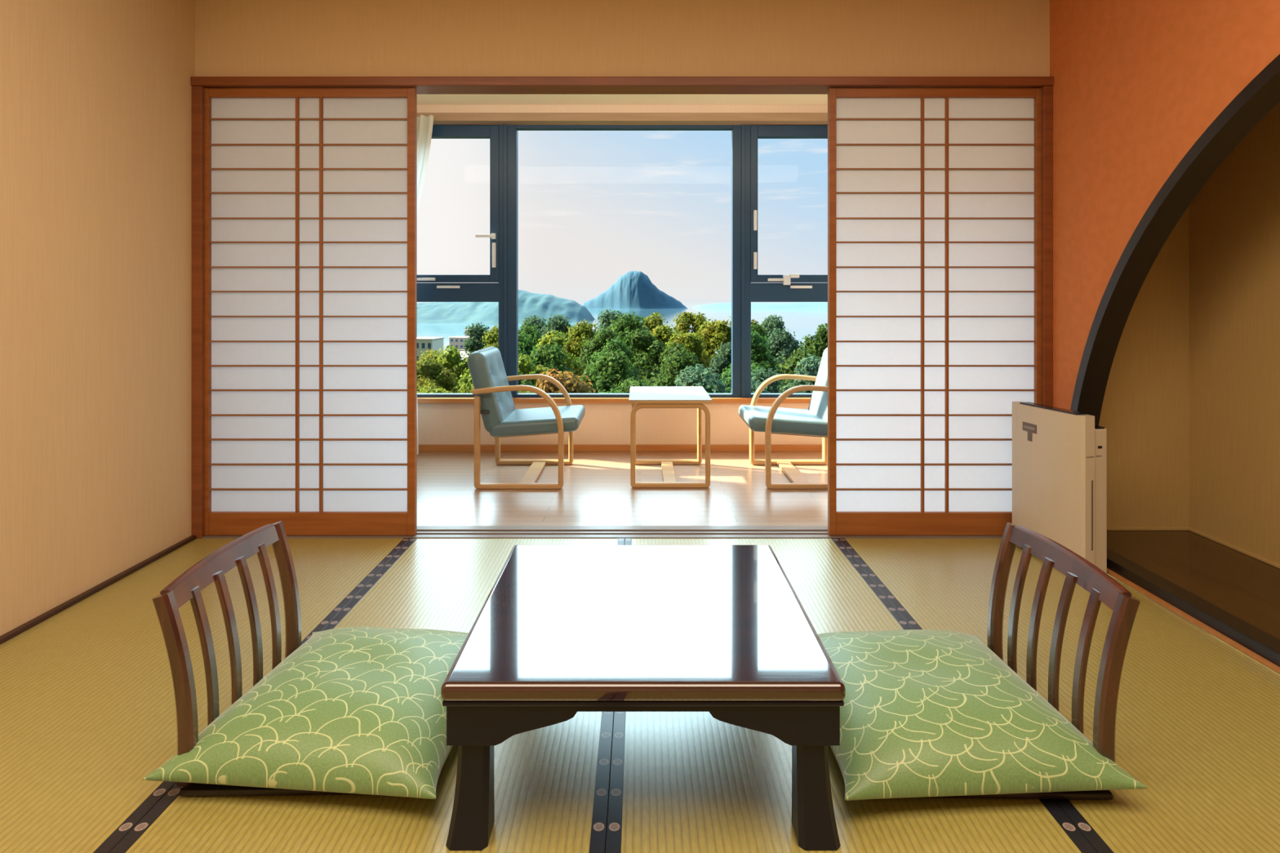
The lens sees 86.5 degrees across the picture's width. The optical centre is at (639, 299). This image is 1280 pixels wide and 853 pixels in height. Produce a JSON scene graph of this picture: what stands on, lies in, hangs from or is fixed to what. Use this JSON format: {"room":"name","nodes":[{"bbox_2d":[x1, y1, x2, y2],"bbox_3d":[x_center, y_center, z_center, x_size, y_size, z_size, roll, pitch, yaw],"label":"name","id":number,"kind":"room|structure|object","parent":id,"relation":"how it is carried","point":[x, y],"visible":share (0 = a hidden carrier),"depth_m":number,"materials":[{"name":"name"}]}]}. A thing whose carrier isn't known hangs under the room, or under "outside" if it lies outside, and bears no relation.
{"room":"japanese tatami room","nodes":[
{"label":"japanese tatami room","id":0,"kind":"room"},
{"bbox_2d":[0,0,195,644],"bbox_3d":[-1.980,-0.165,0.790,0.100,2.450,4.380,0,0,0],"label":"wall","id":1,"kind":"structure","parent":0,"point":[95,95],"depth_m":2.40,"materials":[{"name":"beige paint"}]},
{"bbox_2d":[0,535,195,644],"bbox_3d":[-1.919,1.023,0.765,0.022,0.014,4.330,0,0,0],"label":"baseboard","id":2,"kind":"structure","parent":1,"relation":"attached to","point":[42,617],"depth_m":2.36,"materials":[{"name":"brown wood"}]},
{"bbox_2d":[191,85,204,538],"bbox_3d":[-1.907,0.056,2.987,0.045,1.948,0.125,0,0,0],"label":"trim","id":3,"kind":"structure","parent":1,"relation":"attached to","point":[197,91],"depth_m":2.92,"materials":[{"name":"brown wood"}]},
{"bbox_2d":[191,525,1002,541],"bbox_3d":[-0.076,1.043,3.005,3.707,0.034,0.150,0,0,0],"label":"door track","id":4,"kind":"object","parent":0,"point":[423,531],"depth_m":2.99,"materials":[{"name":"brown wood"}]},
{"bbox_2d":[417,403,822,444],"bbox_3d":[-0.076,0.867,4.635,3.707,0.327,0.070,0,0,0],"label":"wall","id":5,"kind":"structure","parent":0,"point":[438,424],"depth_m":4.60,"materials":[{"name":"paint"}]},
{"bbox_2d":[417,124,498,397],"bbox_3d":[-1.437,-0.259,4.612,0.967,1.851,0.107,0,0,0],"label":"window","id":6,"kind":"structure","parent":5,"relation":"in","point":[426,292],"depth_m":4.59,"materials":[{"name":"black metal"}]},
{"bbox_2d":[417,397,811,403],"bbox_3d":[-0.076,0.683,4.617,3.707,0.033,0.105,0,0,0],"label":"trim","id":7,"kind":"structure","parent":5,"relation":"on","point":[420,400],"depth_m":4.57,"materials":[{"name":"brown wood"}]},
{"bbox_2d":[418,444,822,452],"bbox_3d":[-0.076,1.006,4.591,3.707,0.047,0.018,0,0,0],"label":"baseboard","id":8,"kind":"structure","parent":5,"relation":"attached to","point":[422,448],"depth_m":4.58,"materials":[{"name":"brown wood"}]},
{"bbox_2d":[498,124,751,397],"bbox_3d":[-0.103,-0.259,4.627,1.708,1.851,0.077,0,0,0],"label":"window","id":9,"kind":"structure","parent":5,"relation":"in","point":[508,134],"depth_m":4.60,"materials":[{"name":"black metal"}]},
{"bbox_2d":[751,124,827,397],"bbox_3d":[1.257,-0.259,4.610,1.020,1.851,0.110,0,0,0],"label":"window","id":10,"kind":"structure","parent":5,"relation":"in","point":[786,291],"depth_m":4.59,"materials":[{"name":"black metal"}]},
{"bbox_2d":[195,0,1049,76],"bbox_3d":[-0.076,-1.173,3.000,3.707,0.435,0.100,0,0,0],"label":"wall","id":11,"kind":"structure","parent":0,"point":[233,37],"depth_m":2.95,"materials":[{"name":"paint"}]},
{"bbox_2d":[204,88,417,535],"bbox_3d":[-1.433,0.054,2.961,0.914,1.940,0.030,0,0,0],"label":"door","id":12,"kind":"structure","parent":11,"relation":"in","point":[311,193],"depth_m":2.97,"materials":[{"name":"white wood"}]},
{"bbox_2d":[190,76,1053,93],"bbox_3d":[-0.076,-0.938,2.984,3.707,0.039,0.132,0,0,0],"label":"trim","id":13,"kind":"structure","parent":11,"relation":"attached to","point":[424,85],"depth_m":2.92,"materials":[{"name":"brown wood"}]},
{"bbox_2d":[827,88,1040,535],"bbox_3d":[1.281,0.054,2.961,0.922,1.940,0.030,0,0,0],"label":"door","id":14,"kind":"structure","parent":11,"relation":"in","point":[934,194],"depth_m":2.97,"materials":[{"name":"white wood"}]},
{"bbox_2d":[417,452,827,525],"bbox_3d":[-0.076,1.060,3.900,3.907,0.060,1.640,0,0,0],"label":"floor","id":15,"kind":"structure","parent":0,"point":[597,490],"depth_m":3.64,"materials":[{"name":"brown wood"}]},
{"bbox_2d":[466,346,585,488],"bbox_3d":[-0.650,0.659,3.970,0.623,0.742,0.580,0,0,0],"label":"armchair","id":16,"kind":"object","parent":15,"relation":"on","point":[493,399],"visible":1,"depth_m":3.75,"materials":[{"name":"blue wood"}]},
{"bbox_2d":[628,386,711,488],"bbox_3d":[0.166,0.788,3.985,0.454,0.483,0.570,0,0,0],"label":"side table","id":17,"kind":"object","parent":15,"relation":"on","point":[645,397],"visible":1,"depth_m":3.72,"materials":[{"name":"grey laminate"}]},
{"bbox_2d":[738,347,827,488],"bbox_3d":[0.917,0.659,3.970,0.623,0.742,0.580,0,0,0],"label":"armchair","id":18,"kind":"object","parent":15,"relation":"on","point":[775,420],"visible":0.61,"depth_m":3.82,"materials":[{"name":"teal leather"}]},
{"bbox_2d":[417,93,827,104],"bbox_3d":[-0.076,-1.328,3.900,3.707,0.080,1.700,0,0,0],"label":"ceiling","id":19,"kind":"structure","parent":0,"point":[422,99],"depth_m":4.38,"materials":[{"name":"beige paint"}]},
{"bbox_2d":[417,104,827,112],"bbox_3d":[-0.076,-1.260,4.520,3.707,0.056,0.040,0,0,0],"label":"trim","id":20,"kind":"structure","parent":19,"relation":"attached to","point":[420,108],"depth_m":4.50,"materials":[{"name":"wood"}]},
{"bbox_2d":[1098,205,1189,527],"bbox_3d":[2.099,-0.165,2.950,0.493,2.450,0.090,0,0,0],"label":"wall","id":21,"kind":"structure","parent":0,"point":[1144,414],"depth_m":2.90,"materials":[{"name":"paper"}]},
{"bbox_2d":[1049,0,1279,409],"bbox_3d":[1.812,-0.165,0.825,0.070,2.450,4.450,0,0,0],"label":"wall","id":22,"kind":"structure","parent":0,"point":[1137,83],"depth_m":2.52,"materials":[{"name":"orange paint"}]},
{"bbox_2d":[1040,85,1053,406],"bbox_3d":[1.757,0.056,2.987,0.040,1.948,0.125,0,0,0],"label":"trim","id":23,"kind":"structure","parent":22,"relation":"attached to","point":[1046,91],"depth_m":2.92,"materials":[{"name":"brown wood"}]},
{"bbox_2d":[1070,53,1279,426],"bbox_3d":[1.813,0.085,1.098,0.097,1.890,3.491,0,0,0],"label":"trim","id":24,"kind":"structure","parent":22,"relation":"attached to","point":[1261,95],"depth_m":2.37,"materials":[{"name":"black paint"}]},
{"bbox_2d":[1106,547,1279,666],"bbox_3d":[1.810,1.006,1.099,0.078,0.047,3.398,0,0,0],"label":"trim","id":25,"kind":"structure","parent":22,"relation":"attached to","point":[1251,637],"depth_m":2.17,"materials":[{"name":"black paint"}]},
{"bbox_2d":[1106,530,1279,639],"bbox_3d":[2.096,1.022,0.752,0.498,0.075,4.305,0,0,0],"label":"floor","id":26,"kind":"structure","parent":0,"point":[1246,587],"depth_m":2.47,"materials":[{"name":"brown wood"}]},
{"bbox_2d":[1189,102,1279,564],"bbox_3d":[2.385,-0.165,0.797,0.080,2.450,4.395,0,0,0],"label":"wall","id":27,"kind":"structure","parent":0,"point":[1234,218],"depth_m":2.66,"materials":[{"name":"paint"}]},
{"bbox_2d":[1106,527,1279,568],"bbox_3d":[2.106,0.979,0.752,0.478,0.012,4.305,0,0,0],"label":"baseboard","id":28,"kind":"structure","parent":27,"relation":"attached to","point":[1192,530],"depth_m":2.84,"materials":[{"name":"wood"}]},
{"bbox_3d":[-0.126,1.095,0.715,3.807,0.070,4.430,0,0,0],"label":"floor","id":29,"kind":"structure","parent":0,"visible":0},
{"bbox_2d":[0,537,410,852],"bbox_3d":[-1.448,1.044,0.774,0.920,0.032,4.309,0,0,0],"label":"mat","id":30,"kind":"object","parent":29,"relation":"on","point":[87,704],"visible":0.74,"depth_m":1.81,"materials":[{"name":"wicker"}]},
{"bbox_2d":[109,537,624,852],"bbox_3d":[-0.526,1.044,0.774,0.921,0.032,4.309,0,0,0],"label":"mat","id":31,"kind":"object","parent":29,"relation":"on","point":[552,783],"visible":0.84,"depth_m":1.40,"materials":[{"name":"wicker"}]},
{"bbox_2d":[151,520,356,796],"bbox_3d":[-0.742,0.819,1.655,0.581,0.417,0.500,0,0,-1],"label":"chair","id":32,"kind":"object","parent":31,"relation":"on","point":[188,585],"visible":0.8,"depth_m":1.58,"materials":[{"name":"brown wood"}]},
{"bbox_2d":[142,626,468,799],"bbox_3d":[-0.676,0.948,1.655,0.614,0.129,0.610,0,0,5],"label":"floor cushion","id":33,"kind":"object","parent":32,"relation":"on","point":[358,710],"visible":0.83,"depth_m":1.46,"materials":[{"name":"green fabric"}]},
{"bbox_2d":[440,545,845,850],"bbox_3d":[0.006,0.874,1.637,0.762,0.308,0.737,0,0,0],"label":"table","id":34,"kind":"object","parent":31,"relation":"on","point":[561,632],"visible":1,"depth_m":1.36,"materials":[{"name":"paint"}]},
{"bbox_2d":[605,537,1097,852],"bbox_3d":[0.393,1.044,0.774,0.915,0.032,4.309,0,0,0],"label":"mat","id":35,"kind":"object","parent":29,"relation":"on","point":[681,782],"visible":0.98,"depth_m":1.40,"materials":[{"name":"wicker"}]},
{"bbox_2d":[911,522,1140,799],"bbox_3d":[0.760,0.819,1.645,0.581,0.417,0.500,0,0,1],"label":"chair","id":36,"kind":"object","parent":35,"relation":"on","point":[1102,587],"visible":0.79,"depth_m":1.58,"materials":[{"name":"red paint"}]},
{"bbox_2d":[817,629,1146,800],"bbox_3d":[0.688,0.948,1.642,0.614,0.129,0.610,0,0,-3],"label":"floor cushion","id":37,"kind":"object","parent":36,"relation":"on","point":[924,713],"visible":0.79,"depth_m":1.44,"materials":[{"name":"green fabric"}]},
{"bbox_2d":[837,537,1279,852],"bbox_3d":[1.301,1.044,0.774,0.899,0.032,4.309,0,0,0],"label":"mat","id":38,"kind":"object","parent":29,"relation":"on","point":[1197,720],"visible":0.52,"depth_m":1.74,"materials":[{"name":"wicker"}]},
{"bbox_2d":[1012,401,1106,573],"bbox_3d":[1.643,0.728,2.696,0.133,0.603,0.372,0,0,-11],"label":"air purifier","id":39,"kind":"object","parent":38,"relation":"on","point":[1060,455],"visible":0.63,"depth_m":2.59,"materials":[{"name":"beige plastic"}]},
{"bbox_2d":[1094,425,1104,429],"bbox_3d":[1.684,0.480,2.673,0.040,0.007,0.292,0,0,-11],"label":"outlet","id":40,"kind":"object","parent":39,"relation":"attached to","point":[1096,427],"depth_m":2.53,"materials":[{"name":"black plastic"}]},
{"bbox_3d":[-0.076,-0.165,-1.450,3.907,2.450,0.100,0,0,0],"label":"wall","id":41,"kind":"structure","parent":0,"visible":0},
{"bbox_2d":[1106,568,1279,675],"bbox_3d":[1.761,1.024,0.765,0.020,0.012,4.330,0,0,0],"label":"baseboard","id":42,"kind":"structure","parent":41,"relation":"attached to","point":[1253,655],"depth_m":2.13,"materials":[{"name":"brown wood"}]},
{"bbox_3d":[-0.076,-1.235,4.645,3.707,0.107,0.050,0,0,0],"label":"wall","id":43,"kind":"structure","parent":0,"visible":0},
{"bbox_2d":[417,112,827,124],"bbox_3d":[-0.076,-1.205,4.555,3.707,0.054,0.130,0,0,0],"label":"trim","id":44,"kind":"structure","parent":43,"relation":"attached to","point":[439,118],"depth_m":4.49,"materials":[{"name":"brown wood"}]},
{"label":"outside","id":45,"kind":"structure","parent":0,"visible":0},
{"bbox_2d":[417,300,827,353],"bbox_3d":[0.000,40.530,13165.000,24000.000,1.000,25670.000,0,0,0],"label":"sea","id":46,"kind":"structure","parent":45,"point":[803,322],"depth_m":1516.16,"materials":[{"name":"blue liquid"}]},
{"bbox_2d":[582,271,687,308],"bbox_3d":[-25.960,-41.206,2950.000,467.280,163.473,340.000,0,0,0],"label":"island","id":47,"kind":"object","parent":46,"relation":"on","point":[633,289],"visible":0.91,"depth_m":2868.74,"materials":[{"name":"blue stone"}]},
{"bbox_2d":[689,302,827,308],"bbox_3d":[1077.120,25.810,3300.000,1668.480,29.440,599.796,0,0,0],"label":"far coast","id":48,"kind":"structure","parent":46,"relation":"on","point":[793,304],"depth_m":3159.17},
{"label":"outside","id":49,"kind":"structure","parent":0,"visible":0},
{"bbox_2d":[443,349,468,359],"bbox_3d":[-205.000,38.828,470.000,250.000,1.203,120.000,0,0,0],"label":"shore","id":50,"kind":"structure","parent":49,"point":[461,351],"depth_m":485.19,"materials":[{"name":"white"}]},
{"bbox_2d":[448,336,469,350],"bbox_3d":[-135.616,33.470,520.000,16.600,9.480,12.600,0,0,12],"label":"building","id":51,"kind":"structure","parent":50,"relation":"on","point":[456,341],"depth_m":514.34,"materials":[{"name":"grey concrete"}]},
{"bbox_3d":[-1.980,-0.170,3.900,0.100,2.400,1.700,0,0,0],"label":"wall","id":52,"kind":"structure","parent":0,"visible":0},
{"bbox_2d":[417,115,433,454],"bbox_3d":[-1.613,-0.092,4.430,0.535,2.205,0.054,0,0,0],"label":"curtain","id":53,"kind":"object","parent":52,"relation":"hanging from","point":[424,123],"visible":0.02,"depth_m":4.43,"materials":[{"name":"white fabric"}]},
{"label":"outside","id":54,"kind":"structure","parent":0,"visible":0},
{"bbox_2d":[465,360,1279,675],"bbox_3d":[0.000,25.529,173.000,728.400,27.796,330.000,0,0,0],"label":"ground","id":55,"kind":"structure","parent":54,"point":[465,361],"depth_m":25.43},
{"bbox_2d":[417,348,435,381],"bbox_3d":[-26.328,14.256,84.443,8.167,16.501,7.814,0,0,35],"label":"broadleaf tree","id":56,"kind":"object","parent":55,"relation":"on","point":[424,354],"visible":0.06,"depth_m":83.64,"materials":[{"name":"green plant"}]},
{"bbox_2d":[417,337,444,363],"bbox_3d":[-103.752,28.470,330.000,12.600,19.480,14.600,0,0,6],"label":"building","id":57,"kind":"structure","parent":55,"relation":"on","point":[424,344],"depth_m":323.08,"materials":[{"name":"grey concrete"}]},
{"bbox_2d":[417,385,453,393],"bbox_3d":[-9.970,9.413,32.275,4.797,10.532,5.979,0,0,-26],"label":"broadleaf tree","id":58,"kind":"object","parent":55,"relation":"on","point":[428,390],"visible":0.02,"depth_m":32.63,"materials":[{"name":"green plant"}]},
{"bbox_2d":[417,350,458,389],"bbox_3d":[-22.625,12.497,75.382,6.973,13.804,6.700,0,0,18],"label":"broadleaf tree","id":59,"kind":"object","parent":55,"relation":"on","point":[435,355],"visible":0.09,"depth_m":74.73,"materials":[{"name":"green plant"}]},
{"bbox_2d":[417,357,460,393],"bbox_3d":[-15.930,10.462,52.109,5.849,12.052,6.088,0,0,28],"label":"broadleaf tree","id":60,"kind":"object","parent":55,"relation":"on","point":[434,371],"visible":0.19,"depth_m":51.79,"materials":[{"name":"green plant"}]},
{"bbox_2d":[423,344,468,392],"bbox_3d":[-18.259,13.437,66.689,8.716,17.958,9.071,0,0,-28],"label":"broadleaf tree","id":61,"kind":"object","parent":55,"relation":"on","point":[450,359],"visible":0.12,"depth_m":66.28,"materials":[{"name":"green plant"}]},
{"bbox_2d":[457,368,474,393],"bbox_3d":[-11.005,10.015,47.249,6.052,10.660,4.855,0,0,-11],"label":"broadleaf tree","id":62,"kind":"object","parent":55,"relation":"on","point":[467,385],"visible":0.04,"depth_m":46.31,"materials":[{"name":"green plant"}]},
{"bbox_2d":[456,322,492,366],"bbox_3d":[-25.416,13.237,108.366,9.382,19.222,9.758,0,0,-1],"label":"broadleaf tree","id":63,"kind":"object","parent":55,"relation":"on","point":[473,343],"visible":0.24,"depth_m":106.35,"materials":[{"name":"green plant"}]},
{"bbox_2d":[478,324,498,350],"bbox_3d":[-20.088,11.722,96.787,8.109,16.383,7.759,0,0,42],"label":"broadleaf tree","id":64,"kind":"object","parent":55,"relation":"on","point":[491,338],"visible":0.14,"depth_m":95.49,"materials":[{"name":"green plant"}]},
{"bbox_2d":[518,345,525,359],"bbox_3d":[-11.326,11.258,60.250,6.946,14.311,7.229,0,0,-28],"label":"broadleaf tree","id":65,"kind":"object","parent":55,"relation":"on","point":[520,351],"visible":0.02,"depth_m":60.28,"materials":[{"name":"green plant"}]},
{"bbox_2d":[518,391,533,393],"bbox_3d":[-4.561,7.062,26.340,3.240,7.113,4.038,0,0,-31],"label":"broadleaf tree","id":66,"kind":"object","parent":55,"relation":"on","point":[519,392],"visible":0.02,"depth_m":26.54,"materials":[{"name":"green plant"}]},
{"bbox_2d":[518,373,535,391],"bbox_3d":[-6.939,8.262,37.299,4.528,8.964,4.350,0,0,-44],"label":"broadleaf tree","id":67,"kind":"object","parent":55,"relation":"on","point":[521,382],"visible":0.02,"depth_m":37.03,"materials":[{"name":"green plant"}]},
{"bbox_2d":[518,330,537,356],"bbox_3d":[-12.887,11.838,75.686,7.954,16.795,8.313,0,0,-26],"label":"broadleaf tree","id":68,"kind":"object","parent":55,"relation":"on","point":[525,341],"visible":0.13,"depth_m":74.84,"materials":[{"name":"green plant"}]},
{"bbox_2d":[518,353,550,388],"bbox_3d":[-6.891,8.858,40.694,5.471,11.273,5.694,0,0,-27],"label":"broadleaf tree","id":69,"kind":"object","parent":55,"relation":"on","point":[525,366],"visible":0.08,"depth_m":40.48,"materials":[{"name":"green plant"}]},
{"bbox_2d":[520,315,548,338],"bbox_3d":[-19.119,14.543,123.930,11.210,23.420,11.979,0,0,-12],"label":"broadleaf tree","id":70,"kind":"object","parent":55,"relation":"on","point":[534,321],"visible":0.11,"depth_m":122.46,"materials":[{"name":"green plant"}]},
{"bbox_2d":[518,321,561,362],"bbox_3d":[-13.670,13.014,84.374,9.744,20.576,10.184,0,0,-41],"label":"broadleaf tree","id":71,"kind":"object","parent":55,"relation":"on","point":[529,330],"visible":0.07,"depth_m":83.47,"materials":[{"name":"green plant"}]},
{"bbox_2d":[525,341,582,379],"bbox_3d":[-7.089,9.952,52.414,6.662,13.460,6.374,0,0,-26],"label":"broadleaf tree","id":72,"kind":"object","parent":55,"relation":"on","point":[549,357],"visible":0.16,"depth_m":51.99,"materials":[{"name":"green plant"}]},
{"bbox_2d":[541,314,571,348],"bbox_3d":[-12.978,12.622,109.458,10.868,20.533,10.334,0,0,-24],"label":"broadleaf tree","id":73,"kind":"object","parent":55,"relation":"on","point":[555,323],"visible":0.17,"depth_m":108.00,"materials":[{"name":"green plant"}]},
{"bbox_2d":[532,329,588,377],"bbox_3d":[-8.415,11.711,66.581,8.806,17.434,8.462,0,0,12],"label":"broadleaf tree","id":74,"kind":"object","parent":55,"relation":"on","point":[570,362],"visible":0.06,"depth_m":66.34,"materials":[{"name":"green plant"}]},
{"bbox_2d":[533,368,595,393],"bbox_3d":[-3.694,8.702,32.434,5.511,10.776,5.158,0,0,14],"label":"broadleaf tree","id":75,"kind":"object","parent":55,"relation":"on","point":[571,386],"visible":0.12,"depth_m":31.99,"materials":[{"name":"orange plant"}]},
{"bbox_2d":[561,319,598,366],"bbox_3d":[-7.910,12.621,96.002,9.281,19.597,9.699,0,0,16],"label":"broadleaf tree","id":76,"kind":"object","parent":55,"relation":"on","point":[577,335],"visible":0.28,"depth_m":94.54,"materials":[{"name":"green plant"}]},
{"bbox_2d":[575,326,628,369],"bbox_3d":[-3.996,10.362,75.855,7.039,14.864,7.357,0,0,-35],"label":"broadleaf tree","id":77,"kind":"object","parent":55,"relation":"on","point":[588,348],"visible":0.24,"depth_m":74.81,"materials":[{"name":"green plant"}]},
{"bbox_2d":[579,347,639,393],"bbox_3d":[-1.923,9.892,46.987,6.494,13.121,6.214,0,0,2],"label":"broadleaf tree","id":78,"kind":"object","parent":55,"relation":"on","point":[611,370],"visible":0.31,"depth_m":46.24,"materials":[{"name":"green plant"}]},
{"bbox_2d":[597,387,624,393],"bbox_3d":[-1.141,8.109,30.184,3.746,8.225,4.669,0,0,9],"label":"broadleaf tree","id":79,"kind":"object","parent":55,"relation":"on","point":[611,389],"visible":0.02,"depth_m":30.64,"materials":[{"name":"green plant"}]},
{"bbox_2d":[595,308,628,333],"bbox_3d":[-4.794,14.231,123.823,12.791,25.008,11.970,0,0,22],"label":"broadleaf tree","id":80,"kind":"object","parent":55,"relation":"on","point":[605,319],"visible":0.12,"depth_m":122.58,"materials":[{"name":"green plant"}]},
{"bbox_2d":[586,336,641,385],"bbox_3d":[-2.346,9.618,59.297,6.093,12.865,6.368,0,0,-32],"label":"broadleaf tree","id":81,"kind":"object","parent":55,"relation":"on","point":[613,344],"visible":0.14,"depth_m":58.66,"materials":[{"name":"green plant"}]},
{"bbox_2d":[608,311,655,366],"bbox_3d":[-1.284,11.372,83.383,9.417,19.885,9.842,0,0,24],"label":"broadleaf tree","id":82,"kind":"object","parent":55,"relation":"on","point":[627,323],"visible":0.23,"depth_m":82.44,"materials":[{"name":"green plant"}]},
{"bbox_2d":[613,376,651,393],"bbox_3d":[-0.096,9.414,37.245,4.655,10.221,5.802,0,0,-21],"label":"broadleaf tree","id":83,"kind":"object","parent":55,"relation":"on","point":[626,388],"visible":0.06,"depth_m":36.70,"materials":[{"name":"green plant"}]},
{"bbox_2d":[626,328,673,384],"bbox_3d":[0.425,11.066,66.975,8.260,16.352,7.936,0,0,-38],"label":"broadleaf tree","id":84,"kind":"object","parent":55,"relation":"on","point":[647,344],"visible":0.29,"depth_m":65.92,"materials":[{"name":"green plant"}]},
{"bbox_2d":[639,311,667,333],"bbox_3d":[1.857,13.250,107.046,10.920,22.499,11.365,0,0,18],"label":"broadleaf tree","id":85,"kind":"object","parent":55,"relation":"on","point":[651,323],"visible":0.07,"depth_m":106.01,"materials":[{"name":"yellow plant"}]},
{"bbox_2d":[649,324,681,346],"bbox_3d":[3.771,12.488,95.700,8.189,17.978,10.206,0,0,15],"label":"broadleaf tree","id":86,"kind":"object","parent":55,"relation":"on","point":[663,333],"visible":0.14,"depth_m":94.06,"materials":[{"name":"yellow plant"}]},
{"bbox_2d":[643,342,705,386],"bbox_3d":[2.862,9.624,52.452,6.172,12.716,6.423,0,0,-34],"label":"broadleaf tree","id":87,"kind":"object","parent":55,"relation":"on","point":[672,350],"visible":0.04,"depth_m":52.43,"materials":[{"name":"green plant"}]},
{"bbox_2d":[654,332,713,370],"bbox_3d":[5.100,10.484,75.441,6.273,13.772,7.818,0,0,-42],"label":"broadleaf tree","id":88,"kind":"object","parent":55,"relation":"on","point":[692,344],"visible":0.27,"depth_m":74.40,"materials":[{"name":"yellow plant"}]},
{"bbox_2d":[652,347,717,386],"bbox_3d":[2.628,8.073,41.429,4.856,10.253,5.075,0,0,8],"label":"broadleaf tree","id":89,"kind":"object","parent":55,"relation":"on","point":[673,366],"visible":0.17,"depth_m":40.84,"materials":[{"name":"green plant"}]},
{"bbox_2d":[671,311,717,352],"bbox_3d":[9.162,12.625,123.432,11.857,20.886,9.513,0,0,27],"label":"broadleaf tree","id":90,"kind":"object","parent":55,"relation":"on","point":[685,320],"visible":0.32,"depth_m":122.14,"materials":[{"name":"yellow plant"}]},
{"bbox_2d":[674,363,728,393],"bbox_3d":[2.819,8.692,32.324,5.353,11.184,5.720,0,0,1],"label":"broadleaf tree","id":91,"kind":"object","parent":55,"relation":"on","point":[703,378],"visible":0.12,"depth_m":31.72,"materials":[{"name":"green plant"}]},
{"bbox_2d":[692,318,731,362],"bbox_3d":[9.897,12.567,84.249,9.261,20.332,11.542,0,0,-30],"label":"broadleaf tree","id":92,"kind":"object","parent":55,"relation":"on","point":[714,333],"visible":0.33,"depth_m":82.54,"materials":[{"name":"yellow plant"}]},
{"bbox_2d":[707,341,752,384],"bbox_3d":[7.660,9.836,59.849,6.162,12.243,6.480,0,0,-17],"label":"broadleaf tree","id":93,"kind":"object","parent":55,"relation":"on","point":[723,359],"visible":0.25,"depth_m":58.83,"materials":[{"name":"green plant"}]},
{"bbox_2d":[728,315,759,326],"bbox_3d":[15.992,11.644,107.088,9.519,19.612,9.907,0,0,16],"label":"broadleaf tree","id":94,"kind":"object","parent":55,"relation":"on","point":[755,322],"visible":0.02,"depth_m":106.66,"materials":[{"name":"green plant"}]},
{"bbox_2d":[719,362,781,393],"bbox_3d":[7.225,9.572,46.650,4.839,10.624,6.031,0,0,-39],"label":"broadleaf tree","id":95,"kind":"object","parent":55,"relation":"on","point":[728,380],"visible":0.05,"depth_m":46.05,"materials":[{"name":"green plant"}]},
{"bbox_2d":[730,377,773,393],"bbox_3d":[5.046,7.827,29.673,4.419,8.780,4.648,0,0,-14],"label":"broadleaf tree","id":96,"kind":"object","parent":55,"relation":"on","point":[754,384],"visible":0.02,"depth_m":29.59,"materials":[{"name":"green plant"}]},
{"bbox_2d":[724,328,782,386],"bbox_3d":[10.634,9.626,65.297,6.454,13.629,6.746,0,0,11],"label":"broadleaf tree","id":97,"kind":"object","parent":55,"relation":"on","point":[759,348],"visible":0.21,"depth_m":64.61,"materials":[{"name":"green plant"}]},
{"bbox_2d":[751,323,768,344],"bbox_3d":[15.637,11.218,96.060,8.928,15.727,7.163,0,0,7],"label":"broadleaf tree","id":98,"kind":"object","parent":55,"relation":"on","point":[757,327],"visible":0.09,"depth_m":94.86,"materials":[{"name":"green plant"}]},
{"bbox_2d":[751,366,784,393],"bbox_3d":[6.472,8.747,37.120,4.969,10.180,5.168,0,0,26],"label":"broadleaf tree","id":99,"kind":"object","parent":55,"relation":"on","point":[757,375],"visible":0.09,"depth_m":36.65,"materials":[{"name":"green plant"}]},
{"bbox_2d":[760,314,796,359],"bbox_3d":[24.720,13.065,123.960,10.542,20.768,10.137,0,0,-17],"label":"broadleaf tree","id":100,"kind":"object","parent":55,"relation":"on","point":[771,322],"visible":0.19,"depth_m":122.88,"materials":[{"name":"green plant"}]},
{"bbox_2d":[765,328,805,382],"bbox_3d":[15.653,10.009,74.948,6.861,13.633,7.216,0,0,43],"label":"broadleaf tree","id":101,"kind":"object","parent":55,"relation":"on","point":[782,345],"visible":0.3,"depth_m":74.19,"materials":[{"name":"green plant"}]},
{"bbox_2d":[776,345,817,393],"bbox_3d":[12.798,10.757,52.411,6.844,14.451,7.153,0,0,-32],"label":"broadleaf tree","id":102,"kind":"object","parent":55,"relation":"on","point":[788,366],"visible":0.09,"depth_m":51.96,"materials":[{"name":"green plant"}]},
{"bbox_2d":[782,353,822,393],"bbox_3d":[10.705,9.218,41.197,5.792,11.866,6.024,0,0,-42],"label":"broadleaf tree","id":103,"kind":"object","parent":55,"relation":"on","point":[811,369],"visible":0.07,"depth_m":40.59,"materials":[{"name":"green plant"}]},
{"bbox_2d":[799,323,827,360],"bbox_3d":[22.363,12.664,83.382,9.436,19.443,9.821,0,0,-4],"label":"broadleaf tree","id":104,"kind":"object","parent":55,"relation":"on","point":[821,335],"visible":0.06,"depth_m":82.16,"materials":[{"name":"green plant"}]},
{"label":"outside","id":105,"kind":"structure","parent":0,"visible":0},
{"bbox_2d":[417,289,595,324],"bbox_3d":[-396.240,10.986,1300.000,613.600,59.087,479.662,0,0,0],"label":"headland","id":106,"kind":"structure","parent":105,"point":[530,304],"depth_m":1181.94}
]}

